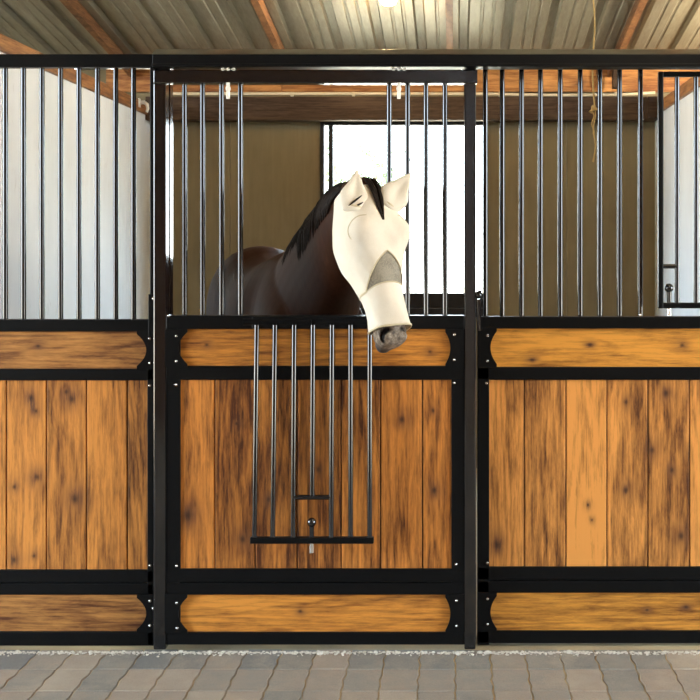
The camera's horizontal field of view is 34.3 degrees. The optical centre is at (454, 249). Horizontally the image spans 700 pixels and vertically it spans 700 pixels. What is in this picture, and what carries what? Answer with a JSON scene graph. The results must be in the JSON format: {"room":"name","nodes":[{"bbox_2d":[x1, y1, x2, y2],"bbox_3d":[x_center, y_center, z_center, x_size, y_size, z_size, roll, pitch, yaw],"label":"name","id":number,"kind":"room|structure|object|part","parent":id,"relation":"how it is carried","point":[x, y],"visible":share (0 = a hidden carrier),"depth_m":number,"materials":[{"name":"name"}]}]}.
{"room":"farm building","nodes":[
{"label":"farm building","id":0,"kind":"room"},
{"bbox_2d":[0,52,149,318],"bbox_3d":[-2.235,0.309,6.360,0.050,2.549,3.600,0,0,0],"label":"wall","id":1,"kind":"structure","parent":0,"point":[14,75],"depth_m":6.45,"materials":[{"name":"white paint"}]},
{"bbox_2d":[0,33,146,113],"bbox_3d":[-2.235,-1.006,6.287,0.090,0.079,3.455,0,0,0],"label":"trim","id":2,"kind":"structure","parent":1,"relation":"attached to","point":[8,45],"depth_m":6.47,"materials":[{"name":"brown wood"}]},
{"bbox_2d":[138,98,148,112],"bbox_3d":[-2.155,-1.001,7.800,0.072,0.097,0.044,0,0,0],"label":"wall hook","id":3,"kind":"object","parent":1,"relation":"attached to","point":[140,102],"visible":1,"depth_m":7.79,"materials":[{"name":"white plastic"}]},
{"bbox_2d":[0,468,699,699],"bbox_3d":[0.000,1.609,3.570,12.000,0.062,9.340,0,0,0],"label":"floor","id":4,"kind":"structure","parent":0,"point":[29,676],"depth_m":4.20,"materials":[{"name":"concrete"}]},
{"bbox_2d":[156,68,172,314],"bbox_3d":[-1.187,0.389,4.585,0.066,2.383,0.050,0,0,0],"label":"post","id":5,"kind":"object","parent":4,"relation":"on","point":[170,86],"visible":0.02,"depth_m":4.56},
{"bbox_2d":[206,169,411,352],"bbox_3d":[-0.763,0.643,5.328,0.605,1.865,2.718,0,0,-19],"label":"horse","id":6,"kind":"object","parent":4,"relation":"on","point":[348,252],"visible":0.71,"depth_m":4.37},
{"bbox_2d":[0,54,699,645],"bbox_3d":[-0.380,0.398,4.504,3.660,2.372,0.082,0,0,0],"label":"wall","id":7,"kind":"structure","parent":4,"relation":"on","point":[588,427],"depth_m":4.51,"materials":[{"name":"brown wood"}]},
{"bbox_3d":[-1.708,0.302,4.519,1.004,0.048,0.051,0,0,0],"label":"ledge rail","id":8,"kind":"part","parent":7,"relation":"part of","materials":[{"name":"black metal"}]},
{"bbox_3d":[-1.708,1.357,4.522,1.004,0.047,0.045,0,0,0],"label":"rail","id":9,"kind":"part","parent":7,"relation":"part of","materials":[{"name":"black metal"}]},
{"bbox_3d":[-1.708,1.305,4.522,1.004,0.051,0.045,0,0,0],"label":"rail","id":10,"kind":"part","parent":7,"relation":"part of","materials":[{"name":"black metal"}]},
{"bbox_3d":[-1.708,0.499,4.522,1.004,0.046,0.045,0,0,0],"label":"rail","id":11,"kind":"part","parent":7,"relation":"part of","materials":[{"name":"black metal"}]},
{"bbox_3d":[-1.708,-0.758,4.522,1.004,0.052,0.045,0,0,0],"label":"rail","id":12,"kind":"part","parent":7,"relation":"part of","materials":[{"name":"black metal"}]},
{"bbox_3d":[-1.708,1.556,4.522,1.004,0.056,0.045,0,0,0],"label":"rail","id":13,"kind":"part","parent":7,"relation":"part of","materials":[{"name":"black metal"}]},
{"bbox_3d":[-1.240,1.453,4.497,0.064,0.150,0.004,0,0,0],"label":"gusset plate","id":14,"kind":"part","parent":7,"relation":"part of","materials":[{"name":"black metal"}]},
{"bbox_3d":[-1.240,0.400,4.497,0.064,0.152,0.004,0,0,0],"label":"gusset plate","id":15,"kind":"part","parent":7,"relation":"part of","materials":[{"name":"black metal"}]},
{"bbox_3d":[-1.213,0.260,4.494,0.022,0.168,0.012,0,0,0],"label":"lock plate","id":16,"kind":"part","parent":7,"relation":"part of","materials":[{"name":"black metal"}]},
{"bbox_2d":[153,67,481,648],"bbox_3d":[-0.540,0.427,4.413,1.296,2.293,0.141,0,0,0],"label":"door","id":17,"kind":"structure","parent":7,"relation":"in","point":[314,484],"depth_m":4.44,"materials":[{"name":"brown wood"}]},
{"bbox_3d":[-1.098,1.432,4.431,0.089,0.154,0.004,0,0,0],"label":"gusset plate","id":18,"kind":"part","parent":17,"relation":"part of","materials":[{"name":"black metal"}]},
{"bbox_3d":[-1.098,0.386,4.431,0.089,0.150,0.004,0,0,0],"label":"gusset plate","id":19,"kind":"part","parent":17,"relation":"part of","materials":[{"name":"black metal"}]},
{"bbox_2d":[242,316,373,552],"bbox_3d":[-0.573,0.716,4.385,0.517,0.912,0.083,0,0,0],"label":"grille","id":20,"kind":"object","parent":17,"relation":"attached to","point":[318,352],"depth_m":4.44,"materials":[{"name":"metal"}]},
{"bbox_3d":[-0.550,-0.684,4.457,1.277,0.053,0.054,0,0,0],"label":"rail","id":21,"kind":"part","parent":17,"relation":"part of","materials":[{"name":"black metal"}]},
{"bbox_3d":[-0.551,1.336,4.457,1.176,0.048,0.045,0,0,0],"label":"rail","id":22,"kind":"part","parent":17,"relation":"part of","materials":[{"name":"black metal"}]},
{"bbox_3d":[-0.551,1.283,4.457,1.176,0.052,0.045,0,0,0],"label":"rail","id":23,"kind":"part","parent":17,"relation":"part of","materials":[{"name":"black metal"}]},
{"bbox_3d":[-0.551,0.485,4.457,1.176,0.055,0.045,0,0,0],"label":"rail","id":24,"kind":"part","parent":17,"relation":"part of","materials":[{"name":"black metal"}]},
{"bbox_3d":[-0.551,1.532,4.457,1.176,0.049,0.045,0,0,0],"label":"rail","id":25,"kind":"part","parent":17,"relation":"part of","materials":[{"name":"black metal"}]},
{"bbox_3d":[-0.551,0.285,4.454,1.176,0.053,0.051,0,0,0],"label":"ledge rail","id":26,"kind":"part","parent":17,"relation":"part of","materials":[{"name":"black metal"}]},
{"bbox_3d":[-0.001,1.432,4.431,0.074,0.154,0.004,0,0,0],"label":"gusset plate","id":27,"kind":"part","parent":17,"relation":"part of","materials":[{"name":"black metal"}]},
{"bbox_3d":[-0.001,0.386,4.431,0.074,0.150,0.004,0,0,0],"label":"gusset plate","id":28,"kind":"part","parent":17,"relation":"part of","materials":[{"name":"black metal"}]},
{"bbox_2d":[152,49,699,69],"bbox_3d":[0.132,-0.757,4.447,2.636,0.080,0.097,0,0,0],"label":"door track","id":29,"kind":"object","parent":7,"relation":"attached to","point":[162,59],"visible":1,"depth_m":4.40,"materials":[{"name":"black metal"}]},
{"bbox_2d":[152,49,699,53],"bbox_3d":[0.132,-0.782,4.450,2.636,0.030,0.091,0,0,0],"label":"hood","id":30,"kind":"object","parent":29,"relation":"attached to","point":[158,51],"depth_m":4.43,"materials":[{"name":"grey metal"}]},
{"bbox_3d":[0.130,1.448,4.497,0.075,0.156,0.004,0,0,0],"label":"gusset plate","id":31,"kind":"part","parent":7,"relation":"part of","materials":[{"name":"black metal"}]},
{"bbox_3d":[0.130,0.390,4.497,0.075,0.156,0.004,0,0,0],"label":"gusset plate","id":32,"kind":"part","parent":7,"relation":"part of","materials":[{"name":"black metal"}]},
{"bbox_3d":[0.770,1.294,4.522,1.361,0.053,0.045,0,0,0],"label":"rail","id":33,"kind":"part","parent":7,"relation":"part of","materials":[{"name":"black metal"}]},
{"bbox_3d":[0.770,0.494,4.522,1.361,0.052,0.045,0,0,0],"label":"rail","id":34,"kind":"part","parent":7,"relation":"part of","materials":[{"name":"black metal"}]},
{"bbox_3d":[0.770,1.549,4.522,1.361,0.050,0.045,0,0,0],"label":"rail","id":35,"kind":"part","parent":7,"relation":"part of","materials":[{"name":"black metal"}]},
{"bbox_3d":[0.770,1.348,4.522,1.361,0.049,0.045,0,0,0],"label":"rail","id":36,"kind":"part","parent":7,"relation":"part of","materials":[{"name":"black metal"}]},
{"bbox_3d":[0.770,0.290,4.519,1.361,0.048,0.051,0,0,0],"label":"ledge rail","id":37,"kind":"part","parent":7,"relation":"part of","materials":[{"name":"black metal"}]},
{"bbox_2d":[658,71,699,315],"bbox_3d":[1.071,-0.224,4.480,0.526,0.970,0.034,0,0,0],"label":"grille","id":38,"kind":"object","parent":7,"relation":"in","point":[695,74],"depth_m":4.47,"materials":[{"name":"metal"}]},
{"bbox_2d":[0,650,699,656],"bbox_3d":[-0.295,1.573,4.395,4.014,0.013,0.070,0,0,0],"label":"grit","id":39,"kind":"object","parent":4,"relation":"on","point":[90,652],"visible":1,"depth_m":4.41,"materials":[{"name":"grey gravel"}]},
{"bbox_2d":[0,0,699,69],"bbox_3d":[-0.146,-2.072,3.570,18.912,1.549,9.340,0,0,0],"label":"ceiling","id":40,"kind":"structure","parent":0,"point":[44,26],"depth_m":7.28,"materials":[{"name":"metal"}]},
{"bbox_2d":[60,0,130,76],"bbox_3d":[-2.320,-2.018,3.550,0.044,1.547,9.100,0,0,0],"label":"beam","id":41,"kind":"structure","parent":40,"relation":"attached to","point":[77,10],"depth_m":7.16,"materials":[{"name":"brown wood"}]},
{"bbox_2d":[250,0,284,48],"bbox_3d":[-1.190,-2.018,3.550,0.044,1.547,9.100,0,0,0],"label":"beam","id":42,"kind":"structure","parent":40,"relation":"attached to","point":[259,6],"depth_m":7.08,"materials":[{"name":"brown wood"}]},
{"bbox_2d":[380,0,396,5],"bbox_3d":[-0.393,-1.500,6.620,0.118,0.119,0.118,0,0,0],"label":"ceiling lamp","id":43,"kind":"object","parent":40,"relation":"hanging from","point":[384,2],"visible":1,"depth_m":6.59,"materials":[{"name":"white plastic"}]},
{"bbox_2d":[589,0,596,161],"bbox_3d":[0.702,-1.077,5.700,0.042,1.264,0.040,0,0,37],"label":"twine","id":44,"kind":"object","parent":40,"relation":"hanging from","point":[593,107],"visible":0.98,"depth_m":5.70,"materials":[{"name":"fabric"}]},
{"bbox_3d":[0.702,-1.219,5.700,0.020,0.980,0.008,0,0,0],"label":"cord","id":45,"kind":"part","parent":44,"relation":"part of","materials":[{"name":"fabric"}]},
{"bbox_2d":[82,70,670,467],"bbox_3d":[-2.151,0.167,8.190,7.798,2.946,0.060,0,0,0],"label":"wall","id":46,"kind":"structure","parent":0,"point":[281,160],"depth_m":8.16,"materials":[{"name":"beige paint"}]},
{"bbox_2d":[145,97,656,121],"bbox_3d":[-0.380,-1.010,8.089,3.656,0.168,0.139,0,0,0],"label":"wooden beam","id":47,"kind":"structure","parent":46,"relation":"attached to","point":[255,109],"depth_m":8.02,"materials":[{"name":"brown wood"}]},
{"bbox_2d":[320,122,482,316],"bbox_3d":[-0.370,-0.227,8.175,1.211,1.425,0.080,0,0,0],"label":"window","id":48,"kind":"structure","parent":46,"relation":"in","point":[455,300],"depth_m":8.16,"materials":[{"name":"black metal"}]},
{"bbox_2d":[106,69,699,91],"bbox_3d":[-0.335,-1.224,8.139,4.368,0.164,0.039,0,0,0],"label":"ceiling beam","id":49,"kind":"structure","parent":46,"relation":"attached to","point":[550,77],"depth_m":8.12,"materials":[{"name":"orange wood"}]},
{"bbox_2d":[173,91,654,96],"bbox_3d":[-0.338,-1.111,8.005,3.523,0.039,0.033,0,0,0],"label":"conduit","id":50,"kind":"object","parent":46,"relation":"attached to","point":[291,94],"visible":0.67,"depth_m":8.00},
{"bbox_2d":[445,0,452,48],"bbox_3d":[-0.035,-2.018,3.550,0.044,1.547,9.100,0,0,0],"label":"trim","id":51,"kind":"structure","parent":46,"relation":"attached to","point":[448,3],"depth_m":7.05,"materials":[{"name":"brown wood"}]},
{"bbox_2d":[612,70,616,88],"bbox_3d":[1.141,-1.258,7.978,0.050,0.225,0.075,0,0,0],"label":"trim","id":52,"kind":"structure","parent":46,"relation":"attached to","point":[614,73],"depth_m":7.94,"materials":[{"name":"brown wood"}]},
{"bbox_2d":[607,0,647,76],"bbox_3d":[1.120,-2.018,3.550,0.044,1.547,9.100,0,0,0],"label":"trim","id":53,"kind":"structure","parent":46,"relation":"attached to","point":[638,7],"depth_m":7.12,"materials":[{"name":"brown wood"}]},
{"bbox_2d":[403,287,482,292],"bbox_3d":[0.000,1.711,12.000,60.000,0.138,75.000,0,0,0],"label":"ground","id":54,"kind":"structure","parent":0,"point":[412,289],"depth_m":46.77,"materials":[{"name":"white"}]},
{"bbox_2d":[325,126,416,191],"bbox_3d":[-2.176,-0.804,20.527,3.351,4.906,2.158,0,0,0],"label":"tree","id":55,"kind":"object","parent":54,"relation":"on","point":[373,169],"visible":0.32,"depth_m":20.29,"materials":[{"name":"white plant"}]},
{"bbox_2d":[655,87,699,315],"bbox_3d":[1.475,0.309,6.360,0.050,2.549,3.600,0,0,0],"label":"wall","id":56,"kind":"structure","parent":0,"point":[685,104],"depth_m":7.26,"materials":[{"name":"white paint"}]},
{"bbox_2d":[645,96,657,119],"bbox_3d":[1.398,-1.000,7.935,0.096,0.148,0.150,0,0,0],"label":"trim","id":57,"kind":"structure","parent":56,"relation":"attached to","point":[651,102],"depth_m":7.86,"materials":[{"name":"brown wood"}]},
{"bbox_2d":[663,77,699,110],"bbox_3d":[1.475,-1.006,6.287,0.090,0.079,3.455,0,0,0],"label":"trim","id":58,"kind":"structure","parent":56,"relation":"attached to","point":[686,88],"depth_m":7.13,"materials":[{"name":"brown wood"}]}
]}

